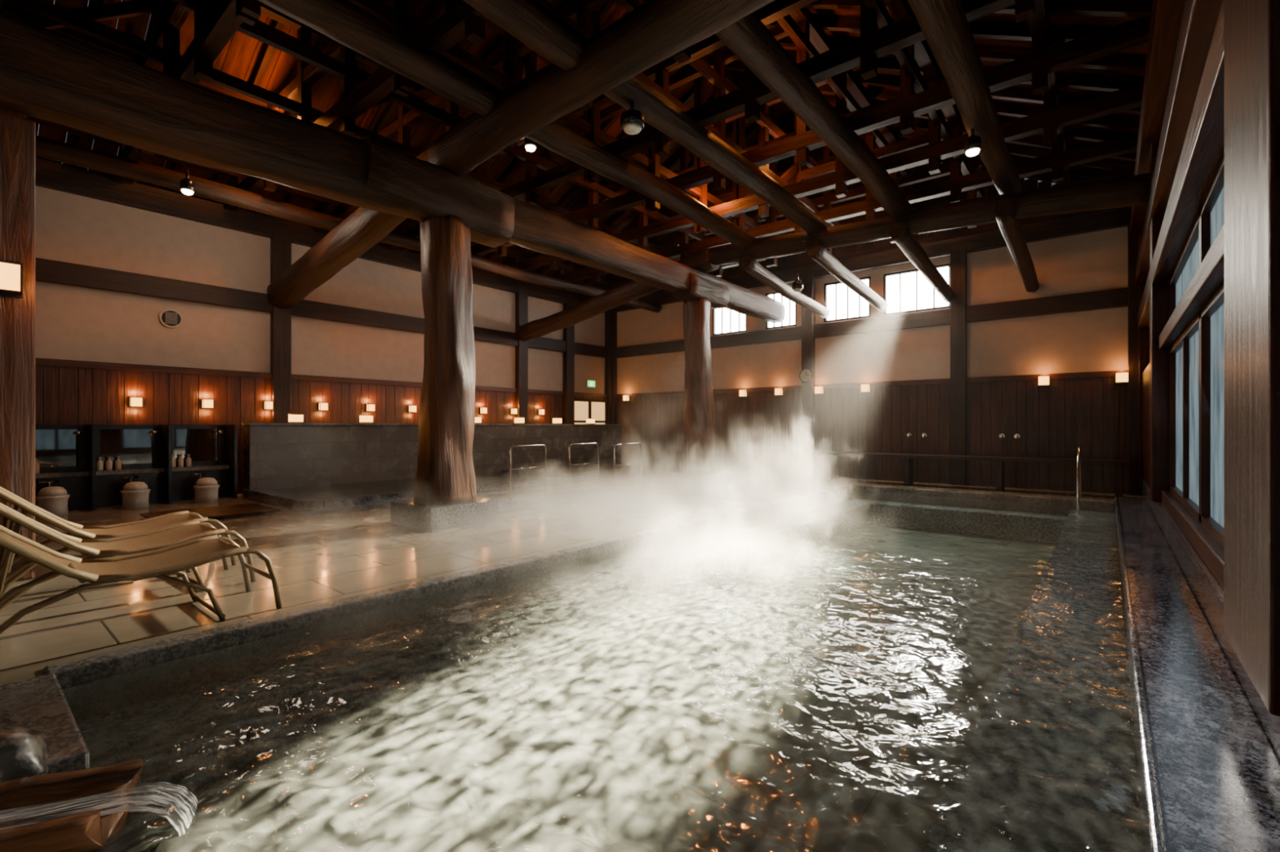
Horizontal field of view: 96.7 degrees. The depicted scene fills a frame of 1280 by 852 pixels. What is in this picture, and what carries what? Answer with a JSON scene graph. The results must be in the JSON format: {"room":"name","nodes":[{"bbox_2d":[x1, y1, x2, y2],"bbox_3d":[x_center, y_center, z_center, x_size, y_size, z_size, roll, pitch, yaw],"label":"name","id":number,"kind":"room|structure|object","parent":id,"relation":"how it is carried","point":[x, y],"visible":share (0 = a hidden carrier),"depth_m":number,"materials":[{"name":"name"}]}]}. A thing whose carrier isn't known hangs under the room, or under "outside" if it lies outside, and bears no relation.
{"room":"spa","nodes":[
{"label":"spa","id":0,"kind":"room"},
{"bbox_2d":[35,186,604,424],"bbox_3d":[-5.637,-1.300,12.201,0.200,5.000,15.100,0,0,39],"label":"wall","id":1,"kind":"structure","parent":0,"point":[75,323],"depth_m":9.99,"materials":[{"name":"paint"}]},
{"bbox_2d":[159,309,182,328],"bbox_3d":[-7.760,-1.780,9.416,0.054,0.298,0.298,0,0,39],"label":"air vent","id":2,"kind":"object","parent":1,"relation":"in","point":[171,318],"visible":1,"depth_m":9.40,"materials":[{"name":"white plastic"}]},
{"bbox_2d":[35,358,607,493],"bbox_3d":[-5.065,0.110,12.669,0.090,2.180,13.250,0,0,39],"label":"wainscot","id":3,"kind":"structure","parent":1,"relation":"attached to","point":[68,392],"depth_m":9.94,"materials":[{"name":"brown wood"}]},
{"bbox_2d":[128,396,142,408],"bbox_3d":[-7.995,-0.380,9.026,0.095,0.177,0.163,0,0,39],"label":"wall lamp","id":4,"kind":"object","parent":3,"relation":"attached to","point":[134,402],"visible":1,"depth_m":9.00,"materials":[{"name":"glass"}]},
{"bbox_2d":[200,398,213,408],"bbox_3d":[-7.405,-0.380,9.745,0.095,0.177,0.163,0,0,39],"label":"wall lamp","id":5,"kind":"object","parent":3,"relation":"attached to","point":[205,403],"visible":1,"depth_m":9.71,"materials":[{"name":"glass"}]},
{"bbox_2d":[263,400,272,410],"bbox_3d":[-6.815,-0.380,10.463,0.095,0.177,0.163,0,0,39],"label":"wall lamp","id":6,"kind":"object","parent":3,"relation":"attached to","point":[268,405],"visible":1,"depth_m":10.42,"materials":[{"name":"glass"}]},
{"bbox_2d":[317,402,328,411],"bbox_3d":[-6.224,-0.380,11.182,0.095,0.177,0.163,0,0,39],"label":"wall lamp","id":7,"kind":"object","parent":3,"relation":"attached to","point":[322,406],"visible":1,"depth_m":11.15,"materials":[{"name":"glass"}]},
{"bbox_2d":[365,403,375,412],"bbox_3d":[-5.634,-0.380,11.901,0.095,0.177,0.163,0,0,39],"label":"wall lamp","id":8,"kind":"object","parent":3,"relation":"attached to","point":[369,407],"visible":1,"depth_m":11.87,"materials":[{"name":"glass"}]},
{"bbox_2d":[408,404,417,413],"bbox_3d":[-5.044,-0.380,12.619,0.095,0.177,0.163,0,0,39],"label":"wall lamp","id":9,"kind":"object","parent":3,"relation":"attached to","point":[411,408],"visible":1,"depth_m":12.59,"materials":[{"name":"glass"}]},
{"bbox_2d":[480,407,487,414],"bbox_3d":[-3.863,-0.380,14.057,0.095,0.177,0.163,0,0,39],"label":"wall lamp","id":10,"kind":"object","parent":3,"relation":"attached to","point":[483,411],"visible":1,"depth_m":14.02,"materials":[{"name":"glass"}]},
{"bbox_2d":[510,408,517,414],"bbox_3d":[-3.273,-0.380,14.775,0.095,0.177,0.163,0,0,39],"label":"wall lamp","id":11,"kind":"object","parent":3,"relation":"attached to","point":[513,411],"visible":1,"depth_m":14.73,"materials":[{"name":"glass"}]},
{"bbox_2d":[537,408,544,415],"bbox_3d":[-2.683,-0.380,15.494,0.095,0.177,0.163,0,0,39],"label":"wall lamp","id":12,"kind":"object","parent":3,"relation":"attached to","point":[540,411],"visible":1,"depth_m":15.45,"materials":[{"name":"glass"}]},
{"bbox_2d":[35,157,611,424],"bbox_3d":[-5.038,-1.325,12.647,0.160,5.050,13.250,0,0,39],"label":"trim","id":13,"kind":"structure","parent":1,"relation":"attached to","point":[282,233],"depth_m":10.54,"materials":[{"name":"brown wood"}]},
{"bbox_2d":[0,0,1152,297],"bbox_3d":[-0.808,-5.341,8.154,13.262,3.483,14.975,0,0,39],"label":"roof truss","id":14,"kind":"object","parent":1,"relation":"on","point":[828,61],"visible":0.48,"depth_m":7.78,"materials":[{"name":"brown wood"}]},
{"bbox_2d":[179,168,195,195],"bbox_3d":[-6.240,-3.372,7.843,0.168,0.357,0.165,0,0,39],"label":"ceiling spotlight","id":15,"kind":"object","parent":14,"relation":"attached to","point":[187,186],"visible":1,"depth_m":7.80,"materials":[{"name":"black paint"}]},
{"bbox_2d":[524,137,537,151],"bbox_3d":[-1.449,-3.821,7.531,0.168,0.357,0.165,0,0,39],"label":"ceiling spotlight","id":16,"kind":"object","parent":14,"relation":"attached to","point":[530,145],"visible":0.65,"depth_m":7.48,"materials":[{"name":"black paint"}]},
{"bbox_2d":[586,380,595,387],"bbox_3d":[-1.444,-1.250,16.845,0.044,0.200,0.320,0,0,39],"label":"exit sign","id":17,"kind":"object","parent":1,"relation":"attached to","point":[591,384],"visible":1,"depth_m":16.82,"materials":[{"name":"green plastic"}]},
{"bbox_2d":[574,397,608,424],"bbox_3d":[-1.499,0.190,16.955,0.120,2.020,1.500,0,0,39],"label":"door","id":18,"kind":"structure","parent":1,"relation":"in","point":[584,408],"depth_m":16.98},
{"bbox_2d":[0,465,1141,685],"bbox_3d":[-0.707,1.650,8.151,13.160,0.900,15.100,0,0,39],"label":"floor","id":19,"kind":"structure","parent":0,"point":[317,559],"depth_m":5.45,"materials":[{"name":"stone"}]},
{"bbox_2d":[0,108,35,581],"bbox_3d":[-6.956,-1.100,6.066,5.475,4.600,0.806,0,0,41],"label":"post","id":20,"kind":"object","parent":19,"relation":"on","point":[17,132],"visible":0.73,"depth_m":4.39,"materials":[{"name":"brown wood"}]},
{"bbox_2d":[0,260,22,298],"bbox_3d":[-4.810,-1.120,4.274,0.140,0.260,0.240,0,0,39],"label":"wall lamp","id":21,"kind":"object","parent":20,"relation":"attached to","point":[11,273],"visible":1,"depth_m":4.29,"materials":[{"name":"paper"}]},
{"bbox_2d":[0,726,49,782],"bbox_3d":[-2.222,1.182,1.905,0.359,0.295,0.352,0,0,39],"label":"rock","id":22,"kind":"object","parent":19,"relation":"on","point":[24,751],"visible":0.66,"depth_m":1.93,"materials":[{"name":"grey stone"}]},
{"bbox_2d":[35,486,69,515],"bbox_3d":[-7.929,1.010,7.678,0.330,0.380,0.330,0,0,39],"label":"stool","id":23,"kind":"object","parent":19,"relation":"on","point":[53,500],"visible":0.94,"depth_m":7.59,"materials":[{"name":"white plastic"}]},
{"bbox_2d":[35,424,96,511],"bbox_3d":[-8.212,0.590,7.923,0.550,1.220,0.860,0,0,39],"label":"station","id":24,"kind":"object","parent":19,"relation":"on","point":[65,455],"visible":0.48,"depth_m":8.13,"materials":[{"name":"black paint"}]},
{"bbox_2d":[0,486,236,595],"bbox_3d":[-4.256,0.701,4.461,0.665,1.014,1.679,0,0,39],"label":"lounge chair","id":25,"kind":"object","parent":19,"relation":"on","point":[84,532],"visible":0.68,"depth_m":4.47,"materials":[{"name":"wood"},{"name":"fabric"}]},
{"bbox_2d":[0,502,256,612],"bbox_3d":[-3.722,0.701,3.919,0.665,1.014,1.679,0,0,38],"label":"lounge chair","id":26,"kind":"object","parent":19,"relation":"on","point":[162,538],"visible":0.83,"depth_m":4.01,"materials":[{"name":"wood"},{"name":"fabric"}]},
{"bbox_2d":[96,424,172,507],"bbox_3d":[-7.673,0.590,8.580,0.550,1.220,0.860,0,0,39],"label":"station","id":27,"kind":"object","parent":19,"relation":"on","point":[126,454],"visible":0.97,"depth_m":8.71,"materials":[{"name":"black paint"}]},
{"bbox_2d":[120,481,150,509],"bbox_3d":[-7.389,1.010,8.334,0.330,0.380,0.330,0,0,39],"label":"stool","id":28,"kind":"object","parent":19,"relation":"on","point":[135,495],"visible":1,"depth_m":8.23,"materials":[{"name":"white plastic"}]},
{"bbox_2d":[0,524,282,634],"bbox_3d":[-3.134,0.701,3.306,0.665,1.014,1.679,0,0,39],"label":"lounge chair","id":29,"kind":"object","parent":19,"relation":"on","point":[177,558],"visible":1,"depth_m":3.40,"materials":[{"name":"wood"},{"name":"fabric"}]},
{"bbox_2d":[172,424,237,502],"bbox_3d":[-7.133,0.590,9.237,0.550,1.220,0.860,0,0,39],"label":"station","id":30,"kind":"object","parent":19,"relation":"on","point":[198,451],"visible":0.9,"depth_m":9.38,"materials":[{"name":"black paint"}]},
{"bbox_2d":[193,477,219,503],"bbox_3d":[-6.850,1.010,8.991,0.330,0.380,0.330,0,0,39],"label":"stool","id":31,"kind":"object","parent":19,"relation":"on","point":[206,489],"visible":1,"depth_m":8.88,"materials":[{"name":"white plastic"}]},
{"bbox_2d":[139,502,280,519],"bbox_3d":[-5.735,1.173,7.623,1.060,0.055,1.300,0,0,39],"label":"duckboard","id":32,"kind":"object","parent":19,"relation":"on","point":[219,513],"visible":0.83,"depth_m":7.66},
{"bbox_2d":[243,469,597,516],"bbox_3d":[-3.756,1.120,10.591,2.850,0.160,5.600,0,0,39],"label":"curb","id":33,"kind":"object","parent":19,"relation":"on","point":[304,506],"visible":0.81,"depth_m":8.75,"materials":[{"name":"stone"}]},
{"bbox_2d":[269,471,555,498],"bbox_3d":[-3.953,1.140,10.785,2.300,0.120,4.950,0,0,39],"label":"water","id":34,"kind":"object","parent":33,"relation":"in","point":[514,475],"visible":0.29,"depth_m":10.24,"materials":[{"name":"black liquid"}]},
{"bbox_2d":[241,422,622,494],"bbox_3d":[-3.640,0.575,13.214,0.360,1.250,9.460,0,0,39],"label":"stone wall","id":35,"kind":"structure","parent":19,"relation":"on","point":[277,455],"depth_m":11.17,"materials":[{"name":"stone"}]},
{"bbox_2d":[287,413,303,423],"bbox_3d":[-6.147,-0.134,10.161,0.160,0.168,0.208,0,0,39],"label":"lamp","id":36,"kind":"object","parent":35,"relation":"on","point":[292,418],"visible":0.98,"depth_m":10.11,"materials":[{"name":"paper"}]},
{"bbox_2d":[359,414,373,423],"bbox_3d":[-5.354,-0.134,11.127,0.160,0.168,0.208,0,0,39],"label":"lamp","id":37,"kind":"object","parent":35,"relation":"on","point":[364,419],"visible":1,"depth_m":11.07,"materials":[{"name":"paper"}]},
{"bbox_2d":[475,416,481,423],"bbox_3d":[-3.767,-0.134,13.059,0.160,0.168,0.208,0,0,39],"label":"lamp","id":38,"kind":"object","parent":35,"relation":"on","point":[477,419],"visible":0.52,"depth_m":13.02,"materials":[{"name":"glass"}]},
{"bbox_2d":[514,417,524,423],"bbox_3d":[-2.974,-0.134,14.025,0.160,0.168,0.208,0,0,39],"label":"lamp","id":39,"kind":"object","parent":35,"relation":"on","point":[517,420],"visible":0.93,"depth_m":13.96,"materials":[{"name":"paper"}]},
{"bbox_2d":[551,417,562,424],"bbox_3d":[-2.180,-0.134,14.991,0.160,0.168,0.208,0,0,39],"label":"lamp","id":40,"kind":"object","parent":35,"relation":"on","point":[555,420],"visible":1,"depth_m":14.93,"materials":[{"name":"paper"}]},
{"bbox_2d":[586,417,595,424],"bbox_3d":[-1.387,-0.134,15.957,0.160,0.168,0.208,0,0,39],"label":"lamp","id":41,"kind":"object","parent":35,"relation":"on","point":[588,420],"visible":1,"depth_m":15.90,"materials":[{"name":"paper"}]},
{"bbox_2d":[391,214,497,532],"bbox_3d":[-2.428,-0.672,7.080,0.920,3.745,0.920,0,0,39],"label":"pillar","id":42,"kind":"structure","parent":19,"relation":"on","point":[445,495],"depth_m":6.83,"materials":[{"name":"brown wood"}]},
{"bbox_2d":[0,12,785,323],"bbox_3d":[-0.830,-2.775,8.997,0.616,0.783,13.467,0,0,39],"label":"beam","id":43,"kind":"structure","parent":42,"relation":"on","point":[46,74],"depth_m":5.50,"materials":[{"name":"brown wood"}]},
{"bbox_2d":[266,130,448,308],"bbox_3d":[-4.401,-2.875,8.725,5.999,1.399,0.498,0,0,39],"label":"cross beam","id":44,"kind":"structure","parent":43,"relation":"on","point":[363,228],"depth_m":8.90,"materials":[{"name":"brown wood"}]},
{"bbox_2d":[426,0,774,175],"bbox_3d":[0.226,-3.430,4.896,6.893,0.769,0.522,0,0,39],"label":"cross beam","id":45,"kind":"structure","parent":43,"relation":"on","point":[655,31],"depth_m":5.26,"materials":[{"name":"brown wood"}]},
{"bbox_2d":[515,248,719,341],"bbox_3d":[-0.817,-2.852,13.091,5.981,1.268,0.464,0,0,39],"label":"cross beam","id":46,"kind":"structure","parent":43,"relation":"on","point":[631,291],"depth_m":13.03,"materials":[{"name":"brown wood"}]},
{"bbox_2d":[684,173,1150,266],"bbox_3d":[3.742,-3.172,9.336,7.084,0.716,0.445,0,0,39],"label":"cross beam","id":47,"kind":"structure","parent":46,"relation":"on","point":[1133,190],"depth_m":8.41,"materials":[{"name":"brown wood"}]},
{"bbox_2d":[257,0,756,249],"bbox_3d":[-1.326,-3.510,6.509,0.362,0.508,11.582,0,0,39],"label":"log purlin","id":48,"kind":"object","parent":47,"relation":"on","point":[342,21],"visible":0.84,"depth_m":5.72,"materials":[{"name":"brown wood"}]},
{"bbox_2d":[462,0,831,235],"bbox_3d":[-0.341,-3.506,5.655,0.372,0.488,11.511,0,0,39],"label":"log purlin","id":49,"kind":"object","parent":47,"relation":"on","point":[529,22],"visible":0.88,"depth_m":6.06,"materials":[{"name":"brown wood"}]},
{"bbox_2d":[620,101,644,134],"bbox_3d":[-0.080,-3.221,5.889,0.252,0.357,0.248,0,0,39],"label":"spotlight","id":50,"kind":"object","parent":49,"relation":"attached to","point":[632,120],"visible":0.99,"depth_m":5.81,"materials":[{"name":"black paint"}]},
{"bbox_2d":[738,255,829,318],"bbox_3d":[3.139,-2.848,11.947,0.273,0.598,3.873,0,0,39],"label":"log purlin","id":51,"kind":"object","parent":47,"relation":"on","point":[746,263],"visible":1,"depth_m":11.39,"materials":[{"name":"brown wood"}]},
{"bbox_2d":[715,12,914,218],"bbox_3d":[0.714,-3.497,4.819,0.382,0.502,11.558,0,0,39],"label":"log purlin","id":52,"kind":"object","parent":47,"relation":"on","point":[748,37],"visible":0.91,"depth_m":5.94,"materials":[{"name":"brown wood"}]},
{"bbox_2d":[805,240,887,311],"bbox_3d":[4.148,-2.840,11.124,0.273,0.610,3.885,0,0,39],"label":"log purlin","id":53,"kind":"object","parent":47,"relation":"on","point":[815,250],"visible":1,"depth_m":10.53,"materials":[{"name":"brown wood"}]},
{"bbox_2d":[888,222,955,303],"bbox_3d":[5.190,-2.838,10.263,0.269,0.610,3.875,0,0,39],"label":"log purlin","id":54,"kind":"object","parent":47,"relation":"on","point":[899,233],"visible":1,"depth_m":9.67,"materials":[{"name":"brown wood"}]},
{"bbox_2d":[907,0,1023,194],"bbox_3d":[1.805,-3.518,3.934,0.372,0.477,11.575,0,0,39],"label":"log purlin","id":55,"kind":"object","parent":47,"relation":"on","point":[945,28],"visible":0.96,"depth_m":5.49,"materials":[{"name":"brown wood"}]},
{"bbox_2d":[964,128,981,156],"bbox_3d":[3.681,-3.171,6.294,0.168,0.357,0.165,0,0,39],"label":"ceiling spotlight","id":56,"kind":"object","parent":55,"relation":"hanging from","point":[972,144],"visible":0.98,"depth_m":6.24,"materials":[{"name":"black paint"}]},
{"bbox_2d":[994,198,1039,292],"bbox_3d":[6.268,-2.850,9.372,0.257,0.603,3.866,0,0,39],"label":"log purlin","id":57,"kind":"object","parent":47,"relation":"on","point":[1005,211],"visible":0.99,"depth_m":8.66,"materials":[{"name":"brown wood"}]},
{"bbox_2d":[509,444,546,495],"bbox_3d":[-1.993,0.766,10.178,0.038,0.868,0.836,0,0,39],"label":"handrail","id":58,"kind":"object","parent":19,"relation":"on","point":[534,445],"visible":1,"depth_m":10.13,"materials":[{"name":"silver metal"}]},
{"bbox_2d":[0,484,1115,773],"bbox_3d":[2.211,1.643,5.819,4.150,0.915,11.600,0,0,39],"label":"pool edge","id":59,"kind":"object","parent":19,"relation":"in","point":[51,704],"visible":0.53,"depth_m":3.68,"materials":[{"name":"grey stone"}]},
{"bbox_2d":[568,442,599,488],"bbox_3d":[-1.104,0.766,11.260,0.038,0.868,0.836,0,0,39],"label":"handrail","id":60,"kind":"object","parent":19,"relation":"on","point":[585,443],"visible":1,"depth_m":11.12,"materials":[{"name":"silver metal"}]},
{"bbox_2d":[613,442,642,485],"bbox_3d":[-0.232,0.766,11.061,0.038,0.868,0.836,0,0,39],"label":"handrail","id":61,"kind":"object","parent":19,"relation":"on","point":[637,443],"visible":0.89,"depth_m":10.99,"materials":[{"name":"silver metal"}]},
{"bbox_2d":[497,469,759,512],"bbox_3d":[0.241,1.130,10.770,0.300,0.140,8.050,0,0,39],"label":"curb","id":62,"kind":"object","parent":19,"relation":"on","point":[557,498],"visible":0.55,"depth_m":9.33,"materials":[{"name":"stone"}]},
{"bbox_2d":[143,489,1119,849],"bbox_3d":[2.138,1.266,5.620,4.010,0.068,11.600,0,0,39],"label":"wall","id":63,"kind":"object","parent":19,"relation":"in","point":[1087,516],"visible":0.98,"depth_m":7.90,"materials":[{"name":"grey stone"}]},
{"bbox_2d":[0,758,200,851],"bbox_3d":[-1.829,1.200,1.667,0.845,0.210,0.360,0,0,-24],"label":"trough","id":64,"kind":"object","parent":63,"relation":"on","point":[86,810],"visible":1,"depth_m":1.74,"materials":[{"name":"wood"},{"name":"water"}]},
{"bbox_2d":[671,297,724,488],"bbox_3d":[1.171,-0.672,11.461,0.760,3.745,0.760,0,0,39],"label":"pillar","id":65,"kind":"structure","parent":19,"relation":"on","point":[699,471],"depth_m":11.22,"materials":[{"name":"brown wood"}]},
{"bbox_2d":[821,451,1130,497],"bbox_3d":[6.173,0.890,11.138,5.200,0.620,0.450,0,0,39],"label":"bench","id":66,"kind":"object","parent":19,"relation":"on","point":[831,455],"visible":0.96,"depth_m":10.71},
{"bbox_2d":[94,524,1055,851],"bbox_3d":[2.182,2.025,5.649,4.400,0.350,11.700,0,0,39],"label":"floor","id":67,"kind":"structure","parent":0,"point":[824,717],"depth_m":3.35,"materials":[{"name":"stone"}]},
{"bbox_2d":[75,498,1067,833],"bbox_3d":[2.062,1.650,5.961,3.460,0.400,11.170,0,0,39],"label":"step","id":68,"kind":"structure","parent":67,"relation":"on","point":[221,735],"depth_m":3.69,"materials":[{"name":"grey stone"}]},
{"bbox_2d":[920,510,1143,851],"bbox_3d":[3.475,1.600,4.522,0.550,0.500,11.600,0,0,39],"label":"step","id":69,"kind":"structure","parent":67,"relation":"on","point":[1048,762],"depth_m":2.49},
{"bbox_2d":[1075,446,1081,513],"bbox_3d":[6.981,0.916,9.051,0.040,1.168,0.788,0,0,39],"label":"pool handrail","id":70,"kind":"object","parent":69,"relation":"on","point":[1078,481],"depth_m":8.82,"materials":[{"name":"silver metal"}]},
{"bbox_2d":[1115,496,1279,851],"bbox_3d":[3.823,1.466,4.236,0.350,0.768,11.600,0,0,39],"label":"curb","id":71,"kind":"object","parent":67,"relation":"on","point":[1208,770],"visible":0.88,"depth_m":2.12,"materials":[{"name":"stone"}]},
{"bbox_2d":[35,0,1147,297],"bbox_3d":[-0.762,-5.470,8.210,13.413,3.326,15.112,0,0,39],"label":"ceiling","id":72,"kind":"structure","parent":0,"point":[239,59],"depth_m":8.59,"materials":[{"name":"brown wood"}]},
{"bbox_2d":[791,273,803,292],"bbox_3d":[3.096,-2.821,11.174,0.210,0.357,0.207,0,0,39],"label":"spotlight","id":73,"kind":"object","parent":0,"point":[797,286],"visible":1,"depth_m":11.11,"materials":[{"name":"black paint"}]},
{"bbox_2d":[617,226,1128,493],"bbox_3d":[4.022,-1.300,13.908,12.960,5.000,0.200,0,0,39],"label":"wall","id":74,"kind":"structure","parent":0,"point":[1092,340],"depth_m":11.57,"materials":[{"name":"paint"}]},
{"bbox_2d":[35,135,661,312],"bbox_3d":[-3.655,-3.404,11.480,0.314,0.305,13.102,0,0,39],"label":"log purlin","id":75,"kind":"object","parent":74,"relation":"attached to","point":[45,148],"visible":0.77,"depth_m":8.50,"materials":[{"name":"brown wood"}]},
{"bbox_2d":[712,307,746,336],"bbox_3d":[2.421,-2.915,15.197,1.050,0.930,0.120,0,0,39],"label":"window","id":76,"kind":"structure","parent":74,"relation":"in","point":[725,321],"depth_m":15.28,"materials":[{"name":"white glass"}]},
{"bbox_2d":[765,291,796,329],"bbox_3d":[3.561,-2.915,14.261,0.840,0.930,0.120,0,0,39],"label":"window","id":77,"kind":"structure","parent":74,"relation":"in","point":[790,318],"depth_m":14.21,"materials":[{"name":"white glass"}]},
{"bbox_2d":[799,368,813,382],"bbox_3d":[3.969,-1.200,13.576,0.338,0.338,0.060,0,0,39],"label":"wall clock","id":78,"kind":"object","parent":74,"relation":"attached to","point":[806,375],"visible":1,"depth_m":13.55,"materials":[{"name":"beige"}]},
{"bbox_2d":[823,276,870,322],"bbox_3d":[4.828,-2.915,13.220,1.080,0.930,0.120,0,0,39],"label":"window","id":79,"kind":"structure","parent":74,"relation":"in","point":[842,303],"depth_m":13.29,"materials":[{"name":"white glass"}]},
{"bbox_2d":[679,146,1058,277],"bbox_3d":[3.969,-5.388,13.899,12.890,3.175,0.120,0,0,39],"label":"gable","id":80,"kind":"object","parent":74,"relation":"on","point":[817,154],"depth_m":12.96,"materials":[{"name":"brown wood"}]},
{"bbox_2d":[615,369,1128,494],"bbox_3d":[3.930,0.110,13.796,12.560,2.180,0.090,0,0,39],"label":"wainscot","id":81,"kind":"structure","parent":74,"relation":"attached to","point":[762,431],"depth_m":12.26,"materials":[{"name":"brown wood"}]},
{"bbox_2d":[622,395,630,401],"bbox_3d":[-0.418,-0.850,17.293,0.197,0.213,0.115,0,0,39],"label":"wall lamp","id":82,"kind":"object","parent":81,"relation":"attached to","point":[625,397],"visible":1,"depth_m":17.26,"materials":[{"name":"paper"}]},
{"bbox_2d":[738,389,747,397],"bbox_3d":[2.672,-0.850,14.755,0.197,0.213,0.115,0,0,39],"label":"wall lamp","id":83,"kind":"object","parent":81,"relation":"attached to","point":[742,393],"visible":1,"depth_m":14.73,"materials":[{"name":"paper"}]},
{"bbox_2d":[774,387,783,396],"bbox_3d":[3.445,-0.850,14.120,0.197,0.213,0.115,0,0,39],"label":"wall lamp","id":84,"kind":"object","parent":81,"relation":"attached to","point":[778,391],"visible":1,"depth_m":14.09,"materials":[{"name":"paper"}]},
{"bbox_2d":[814,386,824,395],"bbox_3d":[4.241,-0.850,13.466,0.197,0.213,0.115,0,0,39],"label":"wall lamp","id":85,"kind":"object","parent":81,"relation":"attached to","point":[819,390],"visible":1,"depth_m":13.43,"materials":[{"name":"paper"}]},
{"bbox_2d":[860,383,871,393],"bbox_3d":[5.068,-0.850,12.787,0.197,0.213,0.115,0,0,39],"label":"wall lamp","id":86,"kind":"object","parent":81,"relation":"attached to","point":[864,388],"visible":1,"depth_m":12.76,"materials":[{"name":"paper"}]},
{"bbox_2d":[906,433,1020,439],"bbox_3d":[6.511,0.208,11.589,2.047,0.116,0.134,0,0,39],"label":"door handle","id":87,"kind":"object","parent":81,"relation":"attached to","point":[1002,436],"visible":1,"depth_m":11.16,"materials":[{"name":"silver metal"}]},
{"bbox_2d":[1037,375,1050,386],"bbox_3d":[7.603,-0.850,10.705,0.197,0.213,0.115,0,0,39],"label":"wall lamp","id":88,"kind":"object","parent":81,"relation":"attached to","point":[1044,380],"visible":1,"depth_m":10.68,"materials":[{"name":"paper"}]},
{"bbox_2d":[1115,372,1128,384],"bbox_3d":[8.468,-0.850,9.994,0.197,0.213,0.115,0,0,39],"label":"wall lamp","id":89,"kind":"object","parent":81,"relation":"attached to","point":[1120,377],"visible":1,"depth_m":9.96,"materials":[{"name":"paper"}]},
{"bbox_2d":[611,206,1140,495],"bbox_3d":[3.892,-1.325,13.782,12.600,5.050,0.160,0,0,39],"label":"trim","id":90,"kind":"structure","parent":74,"relation":"attached to","point":[959,314],"depth_m":11.59,"materials":[{"name":"brown wood"}]},
{"bbox_2d":[883,263,950,315],"bbox_3d":[5.976,-2.915,12.277,1.350,0.930,0.120,0,0,39],"label":"window","id":91,"kind":"structure","parent":74,"relation":"in","point":[905,291],"depth_m":12.36,"materials":[{"name":"white glass"}]},
{"bbox_3d":[4.160,-1.550,4.024,0.200,4.900,14.900,0,0,39],"label":"wall","id":92,"kind":"structure","parent":0,"visible":0},
{"bbox_2d":[1129,0,1279,716],"bbox_3d":[4.084,-1.500,4.216,0.360,5.200,14.700,0,0,39],"label":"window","id":93,"kind":"structure","parent":92,"relation":"in","point":[1211,89],"depth_m":2.31,"materials":[{"name":"brown wood"}]},
{"bbox_2d":[1168,153,1224,547],"bbox_3d":[3.753,-0.460,3.647,0.070,2.400,7.400,0,0,39],"label":"window","id":94,"kind":"structure","parent":93,"relation":"attached to","point":[1197,358],"depth_m":4.31,"materials":[{"name":"clear glass"}]},
{"bbox_2d":[1140,478,1279,761],"bbox_3d":[4.173,1.190,4.143,0.310,0.620,14.700,0,0,39],"label":"window sill stone","id":95,"kind":"structure","parent":92,"relation":"attached to","point":[1207,591],"depth_m":3.22,"materials":[{"name":"grey stone"}]}
]}

